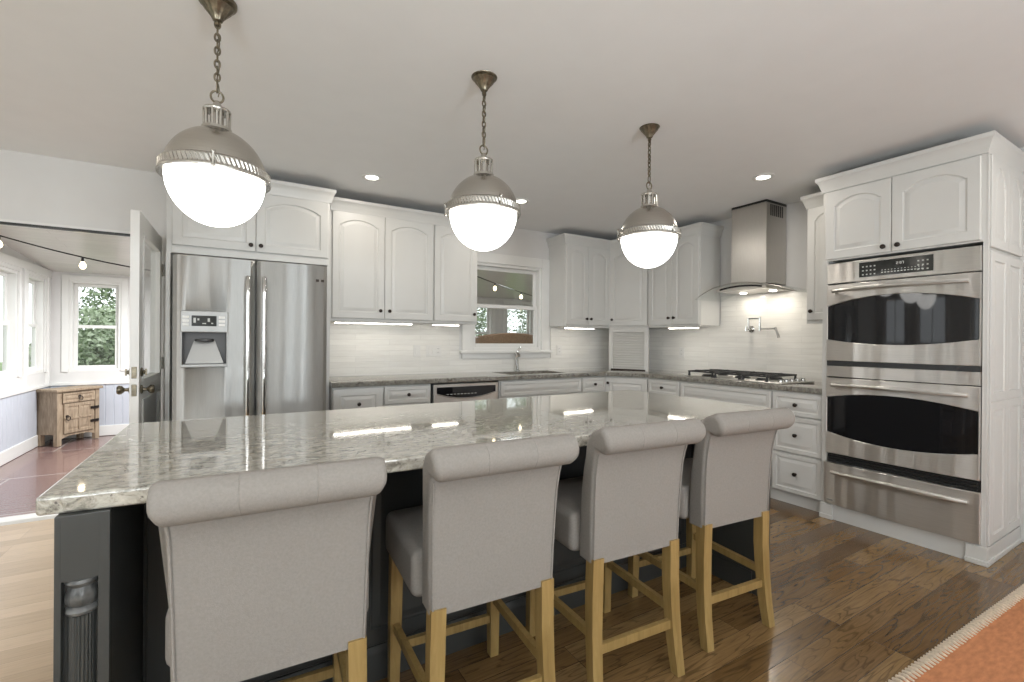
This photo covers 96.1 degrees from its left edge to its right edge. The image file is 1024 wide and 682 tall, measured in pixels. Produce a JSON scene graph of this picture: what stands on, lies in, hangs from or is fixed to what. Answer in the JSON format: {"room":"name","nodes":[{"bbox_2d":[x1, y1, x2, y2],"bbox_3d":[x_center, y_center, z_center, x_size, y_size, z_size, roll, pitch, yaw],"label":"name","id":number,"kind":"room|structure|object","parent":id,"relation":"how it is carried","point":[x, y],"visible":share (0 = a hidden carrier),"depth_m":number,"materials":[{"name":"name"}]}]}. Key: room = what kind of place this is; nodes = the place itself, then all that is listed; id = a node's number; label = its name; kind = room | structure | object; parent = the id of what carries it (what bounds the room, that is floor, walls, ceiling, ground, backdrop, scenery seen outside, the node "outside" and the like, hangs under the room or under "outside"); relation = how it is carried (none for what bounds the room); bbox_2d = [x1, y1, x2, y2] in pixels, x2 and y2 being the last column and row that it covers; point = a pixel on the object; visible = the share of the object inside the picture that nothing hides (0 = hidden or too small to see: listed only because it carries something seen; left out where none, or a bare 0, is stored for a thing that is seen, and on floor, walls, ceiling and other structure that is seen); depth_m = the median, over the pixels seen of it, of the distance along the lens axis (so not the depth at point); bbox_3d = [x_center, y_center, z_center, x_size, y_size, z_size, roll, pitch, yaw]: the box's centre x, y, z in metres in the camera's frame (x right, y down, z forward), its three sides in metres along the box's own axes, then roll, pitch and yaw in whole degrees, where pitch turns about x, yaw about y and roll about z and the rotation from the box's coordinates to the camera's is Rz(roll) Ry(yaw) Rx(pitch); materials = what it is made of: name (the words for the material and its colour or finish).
{"room":"kitchen","nodes":[
{"label":"kitchen","id":0,"kind":"room"},
{"bbox_2d":[0,244,48,451],"bbox_3d":[-4.888,0.059,4.246,0.112,2.300,3.300,0,0,-31],"label":"wall","id":1,"kind":"structure","parent":0,"point":[18,413],"depth_m":4.80,"materials":[{"name":"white paint"}]},
{"bbox_2d":[0,261,21,379],"bbox_3d":[-4.942,-0.206,4.346,0.118,1.170,1.150,0,0,-31],"label":"window","id":2,"kind":"structure","parent":1,"relation":"in","point":[11,322],"depth_m":4.76,"materials":[{"name":"paint"}]},
{"bbox_2d":[0,252,51,465],"bbox_3d":[-4.813,0.180,4.234,0.030,2.060,3.200,0,0,-31],"label":"trim","id":3,"kind":"structure","parent":1,"relation":"attached to","point":[9,454],"depth_m":4.91,"materials":[{"name":"paint"}]},
{"bbox_2d":[27,270,47,374],"bbox_3d":[-5.465,-0.211,5.223,0.118,1.170,0.650,0,0,-31],"label":"window","id":4,"kind":"structure","parent":1,"relation":"in","point":[39,296],"depth_m":5.42,"materials":[{"name":"paint"}]},
{"bbox_2d":[0,235,150,270],"bbox_3d":[-3.078,-0.718,4.215,2.981,0.460,0.046,0,0,-31],"label":"string lights","id":5,"kind":"object","parent":1,"relation":"attached to","point":[82,265],"visible":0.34,"depth_m":3.87,"materials":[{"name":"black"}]},
{"bbox_2d":[79,257,85,268],"bbox_3d":[-3.628,-0.657,3.888,0.046,0.101,0.046,0,0,-31],"label":"bulb","id":6,"kind":"object","parent":5,"relation":"attached to","point":[82,265],"depth_m":3.88,"materials":[{"name":"white glass"}]},
{"bbox_2d":[0,225,531,299],"bbox_3d":[-0.895,-0.984,6.609,9.380,0.345,3.320,0,0,-31],"label":"ceiling","id":7,"kind":"structure","parent":0,"point":[107,248],"depth_m":5.02,"materials":[{"name":"paint"}]},
{"bbox_2d":[477,276,531,298],"bbox_3d":[0.232,-0.765,7.235,0.045,0.275,5.602,0,0,24],"label":"string lights","id":8,"kind":"object","parent":7,"relation":"hanging from","point":[494,287],"visible":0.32,"depth_m":6.41,"materials":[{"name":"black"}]},
{"bbox_2d":[49,271,531,439],"bbox_3d":[-1.724,0.128,7.988,9.180,2.200,0.112,0,0,-31],"label":"wall","id":9,"kind":"structure","parent":0,"point":[56,376],"depth_m":5.87,"materials":[{"name":"white paint"}]},
{"bbox_2d":[51,381,128,439],"bbox_3d":[-1.687,0.883,7.946,9.150,0.690,0.030,0,0,-31],"label":"trim","id":10,"kind":"structure","parent":9,"relation":"attached to","point":[104,430],"depth_m":5.85,"materials":[{"name":"paint"}]},
{"bbox_2d":[61,274,127,371],"bbox_3d":[-5.289,-0.216,5.858,0.630,1.200,0.118,0,0,-31],"label":"window","id":11,"kind":"structure","parent":9,"relation":"in","point":[71,284],"depth_m":5.79,"materials":[{"name":"paint"}]},
{"bbox_2d":[475,299,495,335],"bbox_3d":[-0.570,-0.185,8.672,0.520,1.200,0.118,0,0,-31],"label":"window","id":12,"kind":"structure","parent":9,"relation":"in","point":[490,311],"depth_m":8.73,"materials":[{"name":"paint"}]},
{"bbox_2d":[503,300,532,334],"bbox_3d":[0.118,-0.180,9.081,0.720,1.200,0.118,0,0,-31],"label":"window","id":13,"kind":"structure","parent":9,"relation":"in","point":[529,320],"depth_m":9.07,"materials":[{"name":"paint"}]},
{"bbox_2d":[254,261,326,414],"bbox_3d":[-1.888,0.336,3.355,0.887,1.732,0.926,0,0,-31],"label":"door","id":14,"kind":"structure","parent":0,"point":[290,300],"depth_m":3.12,"materials":[{"name":"silver metal"}]},
{"bbox_2d":[0,149,582,376],"bbox_3d":[-0.778,-0.051,4.705,10.920,2.580,0.120,0,0,-31],"label":"wall","id":15,"kind":"structure","parent":0,"point":[33,187],"depth_m":3.28,"materials":[{"name":"white paint"}]},
{"bbox_2d":[0,219,165,420],"bbox_3d":[-3.370,0.204,3.156,1.685,2.035,0.148,0,0,-31],"label":"trim","id":16,"kind":"structure","parent":15,"relation":"attached to","point":[6,222],"depth_m":3.38,"materials":[{"name":"paint"}]},
{"bbox_2d":[116,210,163,424],"bbox_3d":[-2.460,0.219,3.102,0.183,1.995,0.871,0,0,-30],"label":"door","id":17,"kind":"structure","parent":15,"relation":"in","point":[144,391],"depth_m":2.82,"materials":[{"name":"paint"}]},
{"bbox_2d":[330,197,434,323],"bbox_3d":[-1.191,-0.680,4.175,0.911,1.026,0.358,0,0,-31],"label":"upper cabinet","id":18,"kind":"object","parent":15,"relation":"attached to","point":[381,255],"visible":0.95,"depth_m":4.02,"materials":[{"name":"paint"}]},
{"bbox_2d":[334,321,412,324],"bbox_3d":[-1.214,-0.165,4.069,0.680,0.027,0.035,0,0,-31],"label":"light","id":19,"kind":"object","parent":18,"relation":"attached to","point":[334,321],"visible":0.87,"depth_m":4.05,"materials":[{"name":"white plastic"}]},
{"bbox_2d":[433,213,476,324],"bbox_3d":[-0.588,-0.676,4.534,0.493,1.026,0.358,0,0,-31],"label":"upper cabinet","id":20,"kind":"object","parent":15,"relation":"attached to","point":[454,263],"visible":0.73,"depth_m":4.37,"materials":[{"name":"paint"}]},
{"bbox_2d":[432,324,459,325],"bbox_3d":[-0.634,-0.161,4.415,0.270,0.027,0.035,0,0,-31],"label":"light","id":21,"kind":"object","parent":20,"relation":"attached to","point":[432,324],"visible":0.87,"depth_m":4.41,"materials":[{"name":"white plastic"}]},
{"bbox_2d":[330,321,608,376],"bbox_3d":[-0.140,0.070,5.010,3.650,0.515,0.010,0,0,-31],"label":"wall tiles","id":22,"kind":"structure","parent":15,"relation":"attached to","point":[356,349],"depth_m":4.58,"materials":[{"name":"tile"}]},
{"bbox_2d":[413,345,420,356],"bbox_3d":[-0.934,0.098,4.525,0.072,0.116,0.010,0,0,-31],"label":"wall plate","id":23,"kind":"object","parent":22,"relation":"attached to","point":[416,348],"visible":1,"depth_m":4.52,"materials":[{"name":"white plastic"}]},
{"bbox_2d":[426,345,440,356],"bbox_3d":[-0.784,0.099,4.614,0.164,0.116,0.010,0,0,-31],"label":"wall plate","id":24,"kind":"object","parent":22,"relation":"attached to","point":[431,350],"visible":1,"depth_m":4.61,"materials":[{"name":"white plastic"}]},
{"bbox_2d":[557,345,561,354],"bbox_3d":[0.556,0.107,5.414,0.072,0.116,0.008,0,0,-31],"label":"wall plate","id":25,"kind":"object","parent":22,"relation":"attached to","point":[559,347],"visible":1,"depth_m":5.41,"materials":[{"name":"white plastic"}]},
{"bbox_2d":[459,252,552,358],"bbox_3d":[-0.066,-0.377,5.095,1.160,1.130,0.175,0,0,-31],"label":"window","id":26,"kind":"structure","parent":15,"relation":"in","point":[539,269],"depth_m":5.16,"materials":[{"name":"paint"}]},
{"bbox_2d":[546,233,610,327],"bbox_3d":[0.783,-0.667,5.351,0.693,1.026,0.358,0,0,-31],"label":"upper cabinet","id":27,"kind":"object","parent":15,"relation":"attached to","point":[579,277],"visible":1,"depth_m":5.21,"materials":[{"name":"paint"}]},
{"bbox_2d":[564,327,594,328],"bbox_3d":[0.770,-0.152,5.252,0.420,0.027,0.035,0,0,-31],"label":"light","id":28,"kind":"object","parent":27,"relation":"attached to","point":[564,327],"visible":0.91,"depth_m":5.21,"materials":[{"name":"white plastic"}]},
{"bbox_2d":[0,0,1023,239],"bbox_3d":[0.046,-1.290,0.591,8.110,0.080,8.020,0,0,-31],"label":"ceiling","id":29,"kind":"structure","parent":0,"point":[329,94],"depth_m":2.28,"materials":[{"name":"paint"}]},
{"bbox_2d":[155,0,270,226],"bbox_3d":[-1.096,-0.843,1.706,0.363,0.834,0.360,0,0,-12],"label":"pendant light","id":30,"kind":"object","parent":29,"relation":"hanging from","point":[212,174],"visible":1,"depth_m":1.61,"materials":[{"name":"silver metal"}]},
{"bbox_2d":[362,174,381,180],"bbox_3d":[-1.078,-1.257,3.541,0.150,0.008,0.150,0,0,-31],"label":"recessed light","id":31,"kind":"object","parent":29,"relation":"in","point":[371,177],"visible":1,"depth_m":3.54,"materials":[{"name":"paint"}]},
{"bbox_2d":[444,70,520,250],"bbox_3d":[-0.137,-0.847,2.191,0.363,0.834,0.360,0,0,-12],"label":"pendant light","id":32,"kind":"object","parent":29,"relation":"hanging from","point":[483,211],"visible":1,"depth_m":2.08,"materials":[{"name":"silver metal"}]},
{"bbox_2d":[516,199,528,203],"bbox_3d":[0.081,-1.250,4.122,0.150,0.008,0.150,0,0,-31],"label":"recessed light","id":33,"kind":"object","parent":29,"relation":"in","point":[520,201],"visible":0.84,"depth_m":4.13,"materials":[{"name":"paint"}]},
{"bbox_2d":[617,123,680,267],"bbox_3d":[0.800,-0.845,2.691,0.363,0.834,0.360,0,0,-12],"label":"pendant light","id":34,"kind":"object","parent":29,"relation":"hanging from","point":[648,237],"visible":0.99,"depth_m":2.59,"materials":[{"name":"silver metal"}]},
{"bbox_2d":[752,173,774,180],"bbox_3d":[1.899,-1.235,3.477,0.150,0.008,0.150,0,0,-31],"label":"recessed light","id":35,"kind":"object","parent":29,"relation":"in","point":[762,177],"visible":1,"depth_m":3.47,"materials":[{"name":"paint"}]},
{"bbox_2d":[0,435,1023,681],"bbox_3d":[0.432,1.280,2.756,11.020,0.060,11.320,0,0,-31],"label":"floor","id":36,"kind":"structure","parent":0,"point":[851,603],"depth_m":2.13,"materials":[{"name":"brown wood"}]},
{"bbox_2d":[0,513,57,525],"bbox_3d":[-3.358,1.218,3.144,1.525,0.028,0.168,0,0,-31],"label":"threshold","id":37,"kind":"object","parent":36,"relation":"on","point":[10,520],"visible":0.2,"depth_m":3.12,"materials":[{"name":"paint"}]},
{"bbox_2d":[36,385,102,446],"bbox_3d":[-5.273,0.880,5.488,0.298,0.650,0.540,0,0,5],"label":"sideboard","id":38,"kind":"object","parent":36,"relation":"on","point":[62,412],"visible":1,"depth_m":5.34,"materials":[{"name":"brown wood"}]},
{"bbox_2d":[172,254,326,420],"bbox_3d":[-1.888,0.341,3.355,0.887,1.742,0.926,0,0,-31],"label":"refrigerator","id":39,"kind":"object","parent":36,"relation":"on","point":[248,338],"visible":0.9,"depth_m":2.98,"materials":[{"name":"metal"}]},
{"bbox_2d":[165,179,335,420],"bbox_3d":[-2.014,0.016,3.578,1.121,2.429,0.548,0,0,-31],"label":"tall cabinet","id":40,"kind":"object","parent":36,"relation":"on","point":[291,224],"visible":0.61,"depth_m":3.42,"materials":[{"name":"paint"}]},
{"bbox_2d":[146,457,386,681],"bbox_3d":[-0.627,0.760,1.221,0.457,0.968,0.569,0,0,-28],"label":"counter stool","id":41,"kind":"object","parent":36,"relation":"on","point":[266,571],"visible":1,"depth_m":1.03,"materials":[{"name":"beige fabric"}]},
{"bbox_2d":[329,386,382,409],"bbox_3d":[-1.368,0.799,3.907,0.400,0.873,0.625,0,0,-31],"label":"base cabinet","id":42,"kind":"object","parent":36,"relation":"on","point":[367,396],"visible":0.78,"depth_m":3.66,"materials":[{"name":"paint"}]},
{"bbox_2d":[383,384,430,406],"bbox_3d":[-1.020,0.801,4.114,0.410,0.873,0.625,0,0,-31],"label":"base cabinet","id":43,"kind":"object","parent":36,"relation":"on","point":[393,395],"visible":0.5,"depth_m":3.87,"materials":[{"name":"paint"}]},
{"bbox_2d":[53,444,770,681],"bbox_3d":[-0.071,0.810,2.030,2.620,0.874,0.948,0,0,-31],"label":"kitchen island","id":44,"kind":"object","parent":36,"relation":"on","point":[111,607],"visible":0.3,"depth_m":1.35,"materials":[{"name":"grey paint"}]},
{"bbox_2d":[36,390,770,515],"bbox_3d":[-0.071,0.352,2.042,2.697,0.041,1.042,0,0,-31],"label":"island countertop","id":45,"kind":"structure","parent":44,"relation":"on","point":[121,472],"depth_m":1.61,"materials":[{"name":"stone"}]},
{"bbox_2d":[430,381,497,402],"bbox_3d":[-0.554,0.807,4.392,0.660,0.868,0.595,0,0,-31],"label":"dishwasher","id":46,"kind":"object","parent":36,"relation":"on","point":[481,390],"visible":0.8,"depth_m":4.13,"materials":[{"name":"silver metal"}]},
{"bbox_2d":[386,433,578,681],"bbox_3d":[-0.129,0.763,1.518,0.457,0.968,0.569,0,0,-28],"label":"counter stool","id":47,"kind":"object","parent":36,"relation":"on","point":[483,530],"visible":1,"depth_m":1.35,"materials":[{"name":"beige fabric"}]},
{"bbox_2d":[475,333,532,343],"bbox_3d":[-0.196,0.560,7.256,1.820,1.360,0.840,0,0,-31],"label":"wicker sofa","id":48,"kind":"object","parent":36,"relation":"on","point":[500,338],"visible":0.13,"depth_m":6.83,"materials":[{"name":"brown wicker"}]},
{"bbox_2d":[498,377,580,398],"bbox_3d":[0.164,0.809,4.820,0.990,0.873,0.625,0,0,-31],"label":"base cabinet","id":49,"kind":"object","parent":36,"relation":"on","point":[571,385],"visible":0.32,"depth_m":4.55,"materials":[{"name":"paint"}]},
{"bbox_2d":[581,376,605,392],"bbox_3d":[0.737,0.813,5.162,0.345,0.873,0.625,0,0,-31],"label":"base cabinet","id":50,"kind":"object","parent":36,"relation":"on","point":[594,383],"visible":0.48,"depth_m":4.91,"materials":[{"name":"paint"}]},
{"bbox_2d":[526,418,705,681],"bbox_3d":[0.376,0.767,1.818,0.457,0.968,0.569,0,0,-27],"label":"counter stool","id":51,"kind":"object","parent":36,"relation":"on","point":[625,502],"visible":0.88,"depth_m":1.65,"materials":[{"name":"beige fabric"}]},
{"bbox_2d":[605,376,648,391],"bbox_3d":[1.313,0.817,5.293,0.835,0.873,1.000,0,0,-31],"label":"base cabinet","id":52,"kind":"object","parent":36,"relation":"on","point":[613,383],"visible":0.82,"depth_m":4.88,"materials":[{"name":"paint"}]},
{"bbox_2d":[329,368,821,394],"bbox_3d":[0.540,0.355,3.860,3.634,0.041,2.664,0,0,-31],"label":"countertop","id":53,"kind":"structure","parent":52,"relation":"on","point":[429,378],"depth_m":4.21,"materials":[{"name":"stone"}]},
{"bbox_2d":[514,347,520,370],"bbox_3d":[0.055,0.198,4.970,0.077,0.270,0.219,0,0,3],"label":"faucet","id":54,"kind":"object","parent":53,"relation":"on","point":[516,354],"visible":0.97,"depth_m":5.03,"materials":[{"name":"silver metal"}]},
{"bbox_2d":[609,328,648,370],"bbox_3d":[1.338,0.094,5.294,0.468,0.488,0.042,0,0,35],"label":"appliance garage","id":55,"kind":"object","parent":53,"relation":"on","point":[628,347],"visible":0.97,"depth_m":5.29,"materials":[{"name":"paint"}]},
{"bbox_2d":[684,369,814,384],"bbox_3d":[2.111,0.313,4.170,0.500,0.064,0.940,0,0,-31],"label":"gas cooktop","id":56,"kind":"object","parent":53,"relation":"in","point":[735,375],"visible":1,"depth_m":4.04,"materials":[{"name":"metal"}]},
{"bbox_2d":[648,378,680,395],"bbox_3d":[1.753,0.821,4.735,0.650,0.873,0.405,0,0,-31],"label":"base cabinet","id":57,"kind":"object","parent":36,"relation":"on","point":[660,386],"visible":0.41,"depth_m":4.57,"materials":[{"name":"paint"}]},
{"bbox_2d":[628,407,794,652],"bbox_3d":[0.887,0.770,2.123,0.457,0.968,0.569,0,0,-26],"label":"counter stool","id":58,"kind":"object","parent":36,"relation":"on","point":[726,480],"visible":0.8,"depth_m":1.94,"materials":[{"name":"beige fabric"}]},
{"bbox_2d":[680,381,773,498],"bbox_3d":[2.083,0.824,4.181,0.650,0.873,0.885,0,0,-31],"label":"base cabinet","id":59,"kind":"object","parent":36,"relation":"on","point":[757,397],"visible":0.22,"depth_m":3.96,"materials":[{"name":"paint"}]},
{"bbox_2d":[772,390,821,511],"bbox_3d":[2.406,0.827,3.640,0.650,0.873,0.375,0,0,-31],"label":"base cabinet","id":60,"kind":"object","parent":36,"relation":"on","point":[797,449],"visible":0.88,"depth_m":3.47,"materials":[{"name":"paint"}]},
{"bbox_2d":[815,130,1023,567],"bbox_3d":[2.691,0.051,3.095,0.727,2.429,0.919,0,0,-31],"label":"tall cabinet","id":61,"kind":"object","parent":36,"relation":"on","point":[966,192],"depth_m":2.79,"materials":[{"name":"paint"}]},
{"bbox_2d":[826,245,982,480],"bbox_3d":[2.657,0.125,3.063,0.636,1.331,0.790,0,0,-31],"label":"double wall oven","id":62,"kind":"object","parent":61,"relation":"in","point":[904,352],"visible":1,"depth_m":2.86,"materials":[{"name":"silver metal"}]},
{"bbox_2d":[888,584,1023,681],"bbox_3d":[2.327,1.256,1.047,2.839,0.019,2.144,0,0,-31],"label":"rug","id":63,"kind":"object","parent":36,"relation":"on","point":[990,648],"visible":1,"depth_m":1.85,"materials":[{"name":"carpet"}]},
{"bbox_2d":[652,147,1023,541],"bbox_3d":[3.499,0.022,2.587,0.120,2.500,7.900,0,0,-31],"label":"wall","id":64,"kind":"structure","parent":0,"point":[796,213],"depth_m":4.10,"materials":[{"name":"white paint"}]},
{"bbox_2d":[595,239,666,328],"bbox_3d":[1.384,-0.664,5.476,0.538,1.024,0.739,0,0,-31],"label":"upper cabinet","id":65,"kind":"object","parent":64,"relation":"attached to","point":[629,282],"visible":0.59,"depth_m":5.28,"materials":[{"name":"paint"}]},
{"bbox_2d":[648,222,723,327],"bbox_3d":[1.825,-0.659,4.911,0.358,1.026,0.706,0,0,-31],"label":"upper cabinet","id":66,"kind":"object","parent":64,"relation":"attached to","point":[693,268],"visible":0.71,"depth_m":4.70,"materials":[{"name":"paint"}]},
{"bbox_2d":[668,327,698,328],"bbox_3d":[1.789,-0.144,4.808,0.035,0.027,0.370,0,0,-31],"label":"light","id":67,"kind":"object","parent":66,"relation":"attached to","point":[668,327],"visible":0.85,"depth_m":4.82,"materials":[{"name":"white plastic"}]},
{"bbox_2d":[649,289,822,381],"bbox_3d":[2.110,-0.058,4.791,0.010,0.805,2.670,0,0,-31],"label":"wall tiles","id":68,"kind":"structure","parent":64,"relation":"attached to","point":[798,349],"depth_m":4.44,"materials":[{"name":"tile"}]},
{"bbox_2d":[679,347,683,357],"bbox_3d":[1.893,0.128,5.134,0.008,0.116,0.072,0,0,-31],"label":"wall plate","id":69,"kind":"object","parent":68,"relation":"attached to","point":[681,349],"visible":1,"depth_m":5.13,"materials":[{"name":"white plastic"}]},
{"bbox_2d":[745,317,779,337],"bbox_3d":[2.343,-0.127,4.289,0.103,0.203,0.355,0,0,-31],"label":"pot filler","id":70,"kind":"object","parent":68,"relation":"attached to","point":[748,327],"visible":1,"depth_m":4.32,"materials":[{"name":"silver metal"}]},
{"bbox_2d":[695,199,796,299],"bbox_3d":[2.179,-0.817,4.176,0.506,0.838,0.954,0,0,-31],"label":"range hood","id":71,"kind":"object","parent":64,"relation":"attached to","point":[758,257],"visible":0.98,"depth_m":4.11,"materials":[{"name":"metal"}]},
{"bbox_2d":[716,284,793,294],"bbox_3d":[2.208,-0.474,4.195,0.428,0.054,0.470,0,0,-31],"label":"glass canopy","id":72,"kind":"object","parent":71,"relation":"attached to","point":[741,289],"depth_m":4.11,"materials":[{"name":"clear glass"}]},
{"bbox_2d":[800,192,823,323],"bbox_3d":[2.557,-0.652,3.684,0.358,1.026,0.310,0,0,-31],"label":"upper cabinet","id":73,"kind":"object","parent":64,"relation":"attached to","point":[814,203],"visible":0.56,"depth_m":3.65,"materials":[{"name":"paint"}]},
{"label":"outside","id":74,"kind":"structure","parent":0,"visible":0},
{"bbox_3d":[-11.021,1.547,18.470,60.000,0.200,37.000,0,0,-31],"label":"ground","id":75,"kind":"structure","parent":74,"visible":0},
{"bbox_2d":[29,305,115,366],"bbox_3d":[-6.912,0.409,8.010,2.300,2.078,2.137,0,0,-34],"label":"tree","id":76,"kind":"object","parent":75,"relation":"on","point":[96,346],"visible":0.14,"depth_m":7.49,"materials":[{"name":"green plant"}]},
{"bbox_2d":[78,287,115,332],"bbox_3d":[-8.699,-0.957,10.096,3.134,4.811,3.160,0,0,-23],"label":"tree","id":77,"kind":"object","parent":75,"relation":"on","point":[95,303],"visible":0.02,"depth_m":9.54,"materials":[{"name":"green plant"}]},
{"bbox_2d":[475,308,509,335],"bbox_3d":[-1.753,-0.590,12.286,3.301,5.039,3.375,0,0,-31],"label":"tree","id":78,"kind":"object","parent":75,"relation":"on","point":[481,324],"visible":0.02,"depth_m":12.06,"materials":[{"name":"green plant"}]},
{"bbox_2d":[507,309,526,332],"bbox_3d":[1.202,-0.622,13.853,3.218,4.238,3.182,0,0,10],"label":"tree","id":79,"kind":"object","parent":75,"relation":"on","point":[519,329],"visible":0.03,"depth_m":13.41,"materials":[{"name":"green plant"}]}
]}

